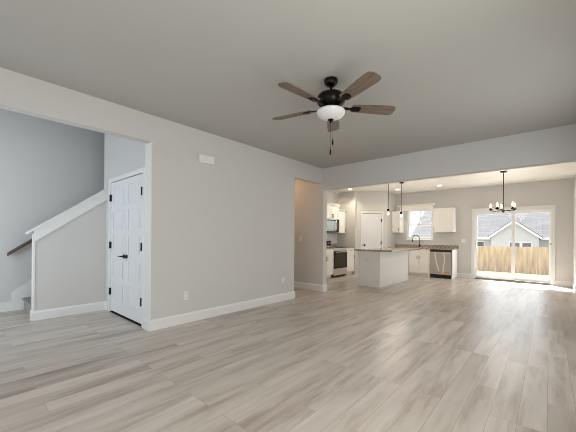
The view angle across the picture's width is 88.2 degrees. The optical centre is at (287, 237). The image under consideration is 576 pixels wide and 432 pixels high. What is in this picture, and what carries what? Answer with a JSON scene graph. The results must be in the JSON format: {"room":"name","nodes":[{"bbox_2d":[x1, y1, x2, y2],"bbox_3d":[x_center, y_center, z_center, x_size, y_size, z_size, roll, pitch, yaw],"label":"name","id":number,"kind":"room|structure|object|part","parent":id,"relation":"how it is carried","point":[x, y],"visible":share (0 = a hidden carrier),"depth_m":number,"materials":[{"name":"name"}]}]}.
{"room":"living room","nodes":[
{"label":"living room","id":0,"kind":"room"},
{"bbox_2d":[0,108,105,310],"bbox_3d":[-3.119,-1.478,5.517,1.094,5.300,6.960,0,0,41],"label":"wall","id":1,"kind":"structure","parent":0,"point":[48,167],"depth_m":4.79,"materials":[{"name":"white paint"}]},
{"bbox_2d":[0,280,31,311],"bbox_3d":[-4.093,-0.036,5.057,0.016,2.400,4.800,0,0,41],"label":"baseboard","id":2,"kind":"structure","parent":1,"relation":"attached to","point":[16,303],"depth_m":4.78,"materials":[{"name":"white paint"}]},
{"bbox_2d":[7,239,31,255],"bbox_3d":[-3.434,-0.817,5.736,0.100,2.224,2.900,0,0,41],"label":"handrail","id":3,"kind":"object","parent":1,"relation":"attached to","point":[30,240],"visible":0.13,"depth_m":4.72,"materials":[{"name":"brown wood"}]},
{"bbox_2d":[31,231,34,311],"bbox_3d":[-3.620,0.534,4.221,0.128,1.269,0.017,0,0,41],"label":"trim","id":4,"kind":"structure","parent":1,"relation":"attached to","point":[33,243],"depth_m":4.18,"materials":[{"name":"white paint"}]},
{"bbox_2d":[26,188,106,241],"bbox_3d":[-3.340,-0.372,4.533,0.166,0.877,0.978,0,0,41],"label":"trim","id":5,"kind":"structure","parent":1,"relation":"attached to","point":[66,216],"depth_m":4.47,"materials":[{"name":"white paint"}]},
{"bbox_2d":[30,301,104,320],"bbox_3d":[-3.332,1.103,4.548,0.137,0.135,0.930,0,0,41],"label":"baseboard","id":6,"kind":"structure","parent":1,"relation":"attached to","point":[90,307],"depth_m":4.46,"materials":[{"name":"white paint"}]},
{"bbox_2d":[104,134,146,301],"bbox_3d":[-1.188,-1.462,5.811,1.652,5.300,3.770,0,0,41],"label":"wall","id":7,"kind":"structure","parent":0,"point":[122,156],"depth_m":4.55,"materials":[{"name":"white paint"}]},
{"bbox_2d":[105,301,148,330],"bbox_3d":[-2.374,1.108,4.306,1.657,0.140,0.018,0,0,42],"label":"baseboard","id":8,"kind":"structure","parent":7,"relation":"attached to","point":[145,321],"depth_m":3.82,"materials":[{"name":"white paint"}]},
{"bbox_2d":[108,142,151,326],"bbox_3d":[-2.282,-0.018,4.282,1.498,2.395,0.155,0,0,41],"label":"door","id":9,"kind":"structure","parent":7,"relation":"in","point":[130,194],"depth_m":4.20,"materials":[{"name":"white paint"}]},
{"bbox_2d":[0,67,321,319],"bbox_3d":[-1.509,-1.465,4.103,0.120,5.300,6.760,0,0,41],"label":"wall","id":10,"kind":"structure","parent":0,"point":[222,233],"depth_m":4.31,"materials":[{"name":"white paint"}]},
{"bbox_2d":[183,291,187,299],"bbox_3d":[-1.419,0.804,4.128,0.010,0.117,0.072,0,0,41],"label":"wall outlet","id":11,"kind":"object","parent":10,"relation":"attached to","point":[185,294],"visible":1,"depth_m":4.12,"materials":[{"name":"white plastic"}]},
{"bbox_2d":[198,154,213,165],"bbox_3d":[-1.192,-1.137,4.335,0.055,0.120,0.250,0,0,41],"label":"door chime","id":12,"kind":"object","parent":10,"relation":"attached to","point":[204,159],"visible":1,"depth_m":4.30,"materials":[{"name":"white plastic"}]},
{"bbox_2d":[149,291,294,330],"bbox_3d":[-0.851,1.121,4.864,0.137,0.140,2.854,0,0,41],"label":"baseboard","id":13,"kind":"structure","parent":10,"relation":"attached to","point":[160,323],"depth_m":4.47,"materials":[{"name":"white paint"}]},
{"bbox_2d":[0,274,575,431],"bbox_3d":[0.690,1.284,5.406,7.320,0.160,11.950,0,0,41],"label":"floor","id":14,"kind":"structure","parent":0,"point":[417,353],"depth_m":2.78,"materials":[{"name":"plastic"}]},
{"bbox_2d":[22,297,30,314],"bbox_3d":[-2.812,-0.156,5.872,0.828,2.661,3.564,0,0,41],"label":"staircase","id":15,"kind":"structure","parent":14,"relation":"on","point":[27,300],"depth_m":4.61,"materials":[{"name":"grey carpet"}]},
{"bbox_2d":[326,249,333,278],"bbox_3d":[0.871,0.768,8.821,0.714,0.874,0.775,0,0,41],"label":"base cabinet","id":16,"kind":"object","parent":14,"relation":"on","point":[329,252],"visible":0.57,"depth_m":8.76,"materials":[{"name":"white paint"}]},
{"bbox_3d":[1.107,0.419,8.616,0.020,0.147,0.759,0,0,41],"label":"drawer","id":17,"kind":"part","parent":16,"relation":"part of","materials":[{"name":"white paint"}]},
{"bbox_3d":[1.230,0.801,8.760,0.020,0.585,0.376,0,0,41],"label":"door","id":18,"kind":"part","parent":16,"relation":"part of","materials":[{"name":"white paint"}]},
{"bbox_2d":[326,240,347,276],"bbox_3d":[1.396,0.627,9.391,0.740,1.105,0.756,0,0,41],"label":"range","id":19,"kind":"object","parent":14,"relation":"on","point":[340,253],"visible":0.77,"depth_m":9.17,"materials":[{"name":"silver metal"}]},
{"bbox_3d":[1.617,1.045,9.194,0.032,0.203,0.748,0,0,41],"label":"drawer","id":20,"kind":"part","parent":19,"relation":"part of","materials":[{"name":"silver metal"}]},
{"bbox_3d":[1.636,0.674,9.181,0.004,0.516,0.748,0,0,41],"label":"oven glass","id":21,"kind":"part","parent":19,"relation":"part of","materials":[{"name":"black glass"}]},
{"bbox_3d":[1.622,0.357,9.195,0.030,0.088,0.748,0,0,41],"label":"panel","id":22,"kind":"part","parent":19,"relation":"part of","materials":[{"name":"silver metal"}]},
{"bbox_2d":[346,248,353,274],"bbox_3d":[1.800,0.776,9.879,0.714,0.874,0.495,0,0,41],"label":"base cabinet","id":23,"kind":"object","parent":14,"relation":"on","point":[350,254],"visible":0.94,"depth_m":9.68,"materials":[{"name":"white paint"}]},
{"bbox_2d":[331,243,354,247],"bbox_3d":[1.794,0.269,9.888,0.688,0.136,0.500,0,0,41],"label":"countertop","id":24,"kind":"structure","parent":23,"relation":"on","point":[335,244],"depth_m":10.05,"materials":[{"name":"stone"}]},
{"bbox_3d":[2.036,0.426,9.674,0.020,0.147,0.479,0,0,41],"label":"drawer","id":25,"kind":"part","parent":23,"relation":"part of","materials":[{"name":"white paint"}]},
{"bbox_3d":[2.033,0.807,9.674,0.020,0.585,0.479,0,0,41],"label":"door","id":26,"kind":"part","parent":23,"relation":"part of","materials":[{"name":"white paint"}]},
{"bbox_2d":[358,251,407,287],"bbox_3d":[2.622,0.779,8.076,0.578,0.882,1.922,0,0,41],"label":"kitchen island","id":27,"kind":"object","parent":14,"relation":"on","point":[376,269],"visible":0.98,"depth_m":7.47,"materials":[{"name":"white paint"}]},
{"bbox_2d":[354,248,419,251],"bbox_3d":[2.721,0.318,8.002,0.975,0.039,2.020,0,0,41],"label":"island countertop","id":28,"kind":"structure","parent":27,"relation":"on","point":[367,249],"depth_m":7.49,"materials":[{"name":"stone"}]},
{"bbox_2d":[409,249,431,276],"bbox_3d":[4.358,0.797,9.670,0.640,0.874,0.664,0,0,41],"label":"base cabinet","id":29,"kind":"object","parent":14,"relation":"on","point":[418,259],"depth_m":9.43,"materials":[{"name":"white paint"}]},
{"bbox_3d":[4.043,0.824,9.566,0.288,0.585,0.020,0,0,41],"label":"door","id":30,"kind":"part","parent":29,"relation":"part of","materials":[{"name":"white paint"}]},
{"bbox_3d":[4.157,0.444,9.468,0.584,0.147,0.020,0,0,41],"label":"drawer","id":31,"kind":"part","parent":29,"relation":"part of","materials":[{"name":"white paint"}]},
{"bbox_3d":[4.265,0.826,9.370,0.288,0.585,0.020,0,0,41],"label":"door","id":32,"kind":"part","parent":29,"relation":"part of","materials":[{"name":"white paint"}]},
{"bbox_3d":[4.597,0.799,9.485,0.038,0.874,0.626,0,0,41],"label":"cabinet filler","id":33,"kind":"part","parent":29,"relation":"part of","materials":[{"name":"white wood"}]},
{"bbox_2d":[430,249,451,278],"bbox_3d":[4.818,0.807,9.244,0.598,0.862,0.657,0,0,41],"label":"dishwasher","id":34,"kind":"object","parent":14,"relation":"on","point":[447,274],"visible":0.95,"depth_m":9.02,"materials":[{"name":"silver metal"}]},
{"bbox_3d":[4.650,0.403,9.048,0.590,0.057,0.042,0,0,41],"label":"control panel","id":35,"kind":"part","parent":34,"relation":"part of","materials":[{"name":"black plastic"}]},
{"bbox_2d":[452,250,457,278],"bbox_3d":[5.081,0.803,9.059,0.024,0.874,0.628,0,0,41],"label":"cabinet end panel","id":36,"kind":"object","parent":14,"relation":"on","point":[454,252],"visible":0.76,"depth_m":9.00,"materials":[{"name":"white paint"}]},
{"bbox_3d":[3.860,0.793,10.107,0.676,0.874,0.665,0,0,41],"label":"base cabinet","id":37,"kind":"object","parent":14,"relation":"on","visible":0},
{"bbox_2d":[388,244,458,249],"bbox_3d":[4.362,0.296,9.681,1.991,0.124,0.648,0,0,41],"label":"countertop","id":38,"kind":"structure","parent":37,"relation":"on","point":[439,247],"depth_m":9.69,"materials":[{"name":"stone"}]},
{"bbox_2d":[0,0,575,193],"bbox_3d":[1.161,-1.607,5.134,6.230,0.150,12.030,0,0,41],"label":"ceiling","id":39,"kind":"structure","parent":0,"point":[453,72],"depth_m":2.66,"materials":[{"name":"grey paint"}]},
{"bbox_2d":[272,72,395,154],"bbox_3d":[0.381,-1.171,2.880,1.249,0.735,1.229,0,0,41],"label":"ceiling fan","id":40,"kind":"object","parent":39,"relation":"hanging from","point":[330,101],"visible":1,"depth_m":2.80,"materials":[{"name":"brown wood"}]},
{"bbox_3d":[0.045,-1.277,3.105,0.445,0.037,0.139,0,0,29],"label":"blade","id":41,"kind":"part","parent":40,"relation":"part of","materials":[{"name":"brown wood"}]},
{"bbox_3d":[0.103,-1.276,2.606,0.445,0.037,0.139,0,0,-43],"label":"blade","id":42,"kind":"part","parent":40,"relation":"part of","materials":[{"name":"brown wood"}]},
{"bbox_3d":[0.269,-1.265,2.762,0.200,0.024,0.068,0,0,-43],"label":"blade arm","id":43,"kind":"part","parent":40,"relation":"part of","materials":[{"name":"brown metal"}]},
{"bbox_3d":[0.417,-1.192,2.896,0.280,0.083,0.280,0,0,41],"label":"lamp shade","id":44,"kind":"part","parent":40,"relation":"part of","materials":[{"name":"white glass"}]},
{"bbox_3d":[0.501,-1.273,3.316,0.139,0.037,0.445,0,0,11],"label":"blade","id":45,"kind":"part","parent":40,"relation":"part of","materials":[{"name":"brown wood"}]},
{"bbox_3d":[0.499,-1.263,2.714,0.068,0.024,0.200,0,0,-25],"label":"blade arm","id":46,"kind":"part","parent":40,"relation":"part of","materials":[{"name":"brown metal"}]},
{"bbox_3d":[0.616,-1.262,2.918,0.200,0.024,0.068,0,0,-7],"label":"blade arm","id":47,"kind":"part","parent":40,"relation":"part of","materials":[{"name":"brown metal"}]},
{"bbox_3d":[0.596,-1.272,2.508,0.139,0.037,0.445,0,0,-25],"label":"blade","id":48,"kind":"part","parent":40,"relation":"part of","materials":[{"name":"brown wood"}]},
{"bbox_3d":[0.842,-1.270,2.946,0.445,0.037,0.139,0,0,-7],"label":"blade","id":49,"kind":"part","parent":40,"relation":"part of","materials":[{"name":"brown wood"}]},
{"bbox_2d":[387,184,389,214],"bbox_3d":[2.551,-1.064,7.549,0.120,0.973,0.120,0,0,41],"label":"pendant light","id":50,"kind":"object","parent":39,"relation":"hanging from","point":[388,210],"visible":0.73,"depth_m":7.54,"materials":[{"name":"brown metal"}]},
{"bbox_2d":[399,182,403,216],"bbox_3d":[3.174,-1.059,8.319,0.120,0.973,0.120,0,0,41],"label":"pendant light","id":51,"kind":"object","parent":39,"relation":"hanging from","point":[401,183],"visible":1,"depth_m":8.31,"materials":[{"name":"brown metal"}]},
{"bbox_2d":[489,171,516,212],"bbox_3d":[4.956,-1.051,6.868,0.518,0.960,0.530,0,0,41],"label":"chandelier","id":52,"kind":"object","parent":39,"relation":"hanging from","point":[513,205],"visible":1,"depth_m":6.84,"materials":[{"name":"white glass"}]},
{"bbox_3d":[4.967,-1.056,6.852,0.015,0.910,0.016,0,0,41],"label":"stem","id":53,"kind":"part","parent":52,"relation":"part of","materials":[{"name":"brown metal"}]},
{"bbox_2d":[327,191,336,243],"bbox_3d":[1.100,-0.228,9.708,0.120,2.870,5.120,0,0,41],"label":"wall","id":54,"kind":"structure","parent":0,"point":[331,196],"depth_m":10.07,"materials":[{"name":"white paint"}]},
{"bbox_2d":[327,203,339,219],"bbox_3d":[1.277,-0.831,9.504,0.404,0.480,0.816,0,0,41],"label":"upper cabinet","id":55,"kind":"object","parent":54,"relation":"attached to","point":[332,209],"visible":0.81,"depth_m":9.40,"materials":[{"name":"white paint"}]},
{"bbox_3d":[1.270,-0.789,9.261,0.020,0.380,0.370,0,0,41],"label":"door","id":56,"kind":"part","parent":55,"relation":"part of","materials":[{"name":"white paint"}]},
{"bbox_2d":[327,219,338,231],"bbox_3d":[1.291,-0.382,9.491,0.447,0.412,0.760,0,0,41],"label":"microwave","id":57,"kind":"object","parent":55,"relation":"attached to","point":[332,224],"visible":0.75,"depth_m":9.35,"materials":[{"name":"silver plastic"}]},
{"bbox_3d":[1.351,-0.396,9.318,0.030,0.380,0.571,0,0,41],"label":"door","id":58,"kind":"part","parent":57,"relation":"part of","materials":[{"name":"grey glass"}]},
{"bbox_3d":[1.601,-0.394,9.603,0.030,0.380,0.176,0,0,41],"label":"control panel","id":59,"kind":"part","parent":57,"relation":"part of","materials":[{"name":"black glass"}]},
{"bbox_3d":[1.278,-1.031,9.504,0.403,0.080,0.816,0,0,41],"label":"crown molding","id":60,"kind":"part","parent":55,"relation":"part of","materials":[{"name":"white paint"}]},
{"bbox_3d":[1.517,-0.787,9.542,0.020,0.380,0.370,0,0,41],"label":"door","id":61,"kind":"part","parent":55,"relation":"part of","materials":[{"name":"white paint"}]},
{"bbox_2d":[330,209,346,232],"bbox_3d":[1.684,-0.540,9.985,0.384,0.765,0.500,0,0,41],"label":"upper cabinet","id":62,"kind":"object","parent":54,"relation":"attached to","point":[342,213],"visible":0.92,"depth_m":9.87,"materials":[{"name":"white paint"}]},
{"bbox_3d":[1.794,-0.510,9.889,0.020,0.690,0.428,0,0,41],"label":"door","id":63,"kind":"part","parent":62,"relation":"part of","materials":[{"name":"white paint"}]},
{"bbox_2d":[337,191,395,273],"bbox_3d":[2.798,-0.189,10.224,2.143,2.820,0.589,0,0,-8],"label":"wall","id":64,"kind":"structure","parent":0,"point":[354,202],"depth_m":9.99,"materials":[{"name":"white paint"}]},
{"bbox_2d":[360,211,383,248],"bbox_3d":[2.813,0.171,9.988,0.776,2.100,0.170,0,0,-4],"label":"door","id":65,"kind":"structure","parent":64,"relation":"in","point":[371,222],"depth_m":9.97,"materials":[{"name":"white paint"}]},
{"bbox_2d":[294,124,575,284],"bbox_3d":[1.832,-0.222,5.752,5.820,2.870,0.140,0,0,41],"label":"wall","id":66,"kind":"structure","parent":0,"point":[556,145],"depth_m":5.34,"materials":[{"name":"white paint"}]},
{"bbox_2d":[294,281,326,291],"bbox_3d":[0.186,1.122,7.188,1.701,0.155,0.174,0,0,41],"label":"baseboard","id":67,"kind":"structure","parent":66,"relation":"attached to","point":[300,285],"depth_m":6.78,"materials":[{"name":"white paint"}]},
{"bbox_2d":[395,178,573,281],"bbox_3d":[5.065,-0.195,9.594,6.230,2.870,0.140,0,0,41],"label":"wall","id":68,"kind":"structure","parent":0,"point":[560,193],"depth_m":8.65,"materials":[{"name":"white paint"}]},
{"bbox_2d":[392,211,403,232],"bbox_3d":[3.816,-0.543,10.341,0.286,0.735,0.384,0,0,41],"label":"upper cabinet","id":69,"kind":"object","parent":68,"relation":"attached to","point":[397,221],"visible":1,"depth_m":10.24,"materials":[{"name":"white paint"}]},
{"bbox_3d":[3.720,-0.542,10.231,0.274,0.715,0.020,0,0,41],"label":"door","id":70,"kind":"part","parent":69,"relation":"part of","materials":[{"name":"white paint"}]},
{"bbox_2d":[407,209,433,240],"bbox_3d":[4.479,-0.445,10.077,0.920,1.070,0.150,0,0,41],"label":"window","id":71,"kind":"structure","parent":68,"relation":"in","point":[408,212],"depth_m":10.12,"materials":[{"name":"white plastic"}]},
{"bbox_3d":[4.484,-0.212,10.084,0.780,0.485,0.030,0,0,41],"label":"sash","id":72,"kind":"part","parent":71,"relation":"part of","materials":[{"name":"clear glass"}]},
{"bbox_3d":[4.511,-0.677,10.110,0.780,0.525,0.030,0,0,41],"label":"sash","id":73,"kind":"part","parent":71,"relation":"part of","materials":[{"name":"white plastic"}]},
{"bbox_2d":[395,244,458,247],"bbox_3d":[4.569,0.279,9.917,1.991,0.086,0.020,0,0,41],"label":"backsplash","id":74,"kind":"structure","parent":68,"relation":"attached to","point":[396,245],"depth_m":9.79,"materials":[{"name":"stone"}]},
{"bbox_2d":[433,207,455,231],"bbox_3d":[4.929,-0.549,9.364,0.585,0.755,0.384,0,0,41],"label":"upper cabinet","id":75,"kind":"object","parent":68,"relation":"attached to","point":[444,219],"visible":1,"depth_m":9.24,"materials":[{"name":"white paint"}]},
{"bbox_2d":[397,203,434,210],"bbox_3d":[4.208,-1.002,9.800,1.200,0.190,0.060,0,0,41],"label":"valance","id":76,"kind":"object","parent":75,"relation":"attached to","point":[428,206],"visible":1,"depth_m":9.76,"materials":[{"name":"white paint"}]},
{"bbox_3d":[4.208,-1.072,9.800,1.200,0.050,0.060,0,0,41],"label":"crown molding","id":77,"kind":"part","parent":76,"relation":"part of","materials":[{"name":"white paint"}]},
{"bbox_2d":[471,205,555,285],"bbox_3d":[6.335,0.193,8.456,1.895,2.115,0.150,0,0,41],"label":"door","id":78,"kind":"structure","parent":68,"relation":"in","point":[551,209],"depth_m":8.38,"materials":[{"name":"white paint"}]},
{"bbox_3d":[6.051,0.231,8.695,0.945,1.945,0.035,0,0,41],"label":"sliding panel","id":79,"kind":"part","parent":78,"relation":"part of","materials":[{"name":"clear glass"}]},
{"bbox_3d":[6.686,0.236,8.193,0.830,1.945,0.035,0,0,41],"label":"sliding panel","id":80,"kind":"part","parent":78,"relation":"part of","materials":[{"name":"clear glass"}]},
{"bbox_2d":[457,273,571,286],"bbox_3d":[6.268,1.180,8.423,2.620,0.140,0.017,0,0,41],"label":"baseboard","id":81,"kind":"structure","parent":68,"relation":"attached to","point":[459,275],"depth_m":7.75,"materials":[{"name":"white paint"}]},
{"bbox_2d":[573,174,575,285],"bbox_3d":[3.445,-0.208,3.118,0.120,2.870,12.030,0,0,41],"label":"wall","id":82,"kind":"structure","parent":0,"point":[574,223],"depth_m":7.19,"materials":[{"name":"white paint"}]},
{"bbox_2d":[572,282,575,293],"bbox_3d":[3.366,1.156,3.145,0.017,0.140,11.780,0,0,41],"label":"baseboard","id":83,"kind":"structure","parent":82,"relation":"attached to","point":[573,284],"depth_m":7.03,"materials":[{"name":"white paint"}]},
{"label":"outside","id":84,"kind":"structure","parent":0,"visible":0},
{"bbox_2d":[477,270,548,277],"bbox_3d":[12.584,2.167,14.353,80.000,1.470,11.000,0,0,41],"label":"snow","id":85,"kind":"structure","parent":84,"point":[478,271],"depth_m":14.85,"materials":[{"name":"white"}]},
{"bbox_2d":[477,246,548,274],"bbox_3d":[14.964,1.576,18.457,30.156,2.032,0.138,0,0,41],"label":"wooden fence","id":86,"kind":"object","parent":85,"relation":"on","point":[528,260],"visible":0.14,"depth_m":18.81,"materials":[{"name":"brown wood"}]},
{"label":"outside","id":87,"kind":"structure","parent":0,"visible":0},
{"bbox_3d":[27.885,2.825,31.787,80.000,0.810,35.400,0,0,41],"label":"yard","id":88,"kind":"structure","parent":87,"visible":0},
{"bbox_2d":[411,211,548,255],"bbox_3d":[27.051,-0.760,30.803,24.000,7.164,16.020,0,0,41],"label":"neighbor house","id":89,"kind":"structure","parent":88,"relation":"on","point":[531,229],"depth_m":28.95,"materials":[{"name":"grey"}]},
{"bbox_3d":[20.912,1.012,26.026,0.600,1.120,0.020,0,0,41],"label":"pane","id":90,"kind":"part","parent":89,"relation":"part of","materials":[{"name":"grey"}]},
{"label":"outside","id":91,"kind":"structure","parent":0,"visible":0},
{"bbox_2d":[477,273,548,282],"bbox_3d":[7.978,1.464,9.100,12.000,0.200,2.980,0,0,41],"label":"patio slab","id":92,"kind":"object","parent":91,"point":[486,274],"depth_m":10.45,"materials":[{"name":"concrete"}]}
]}

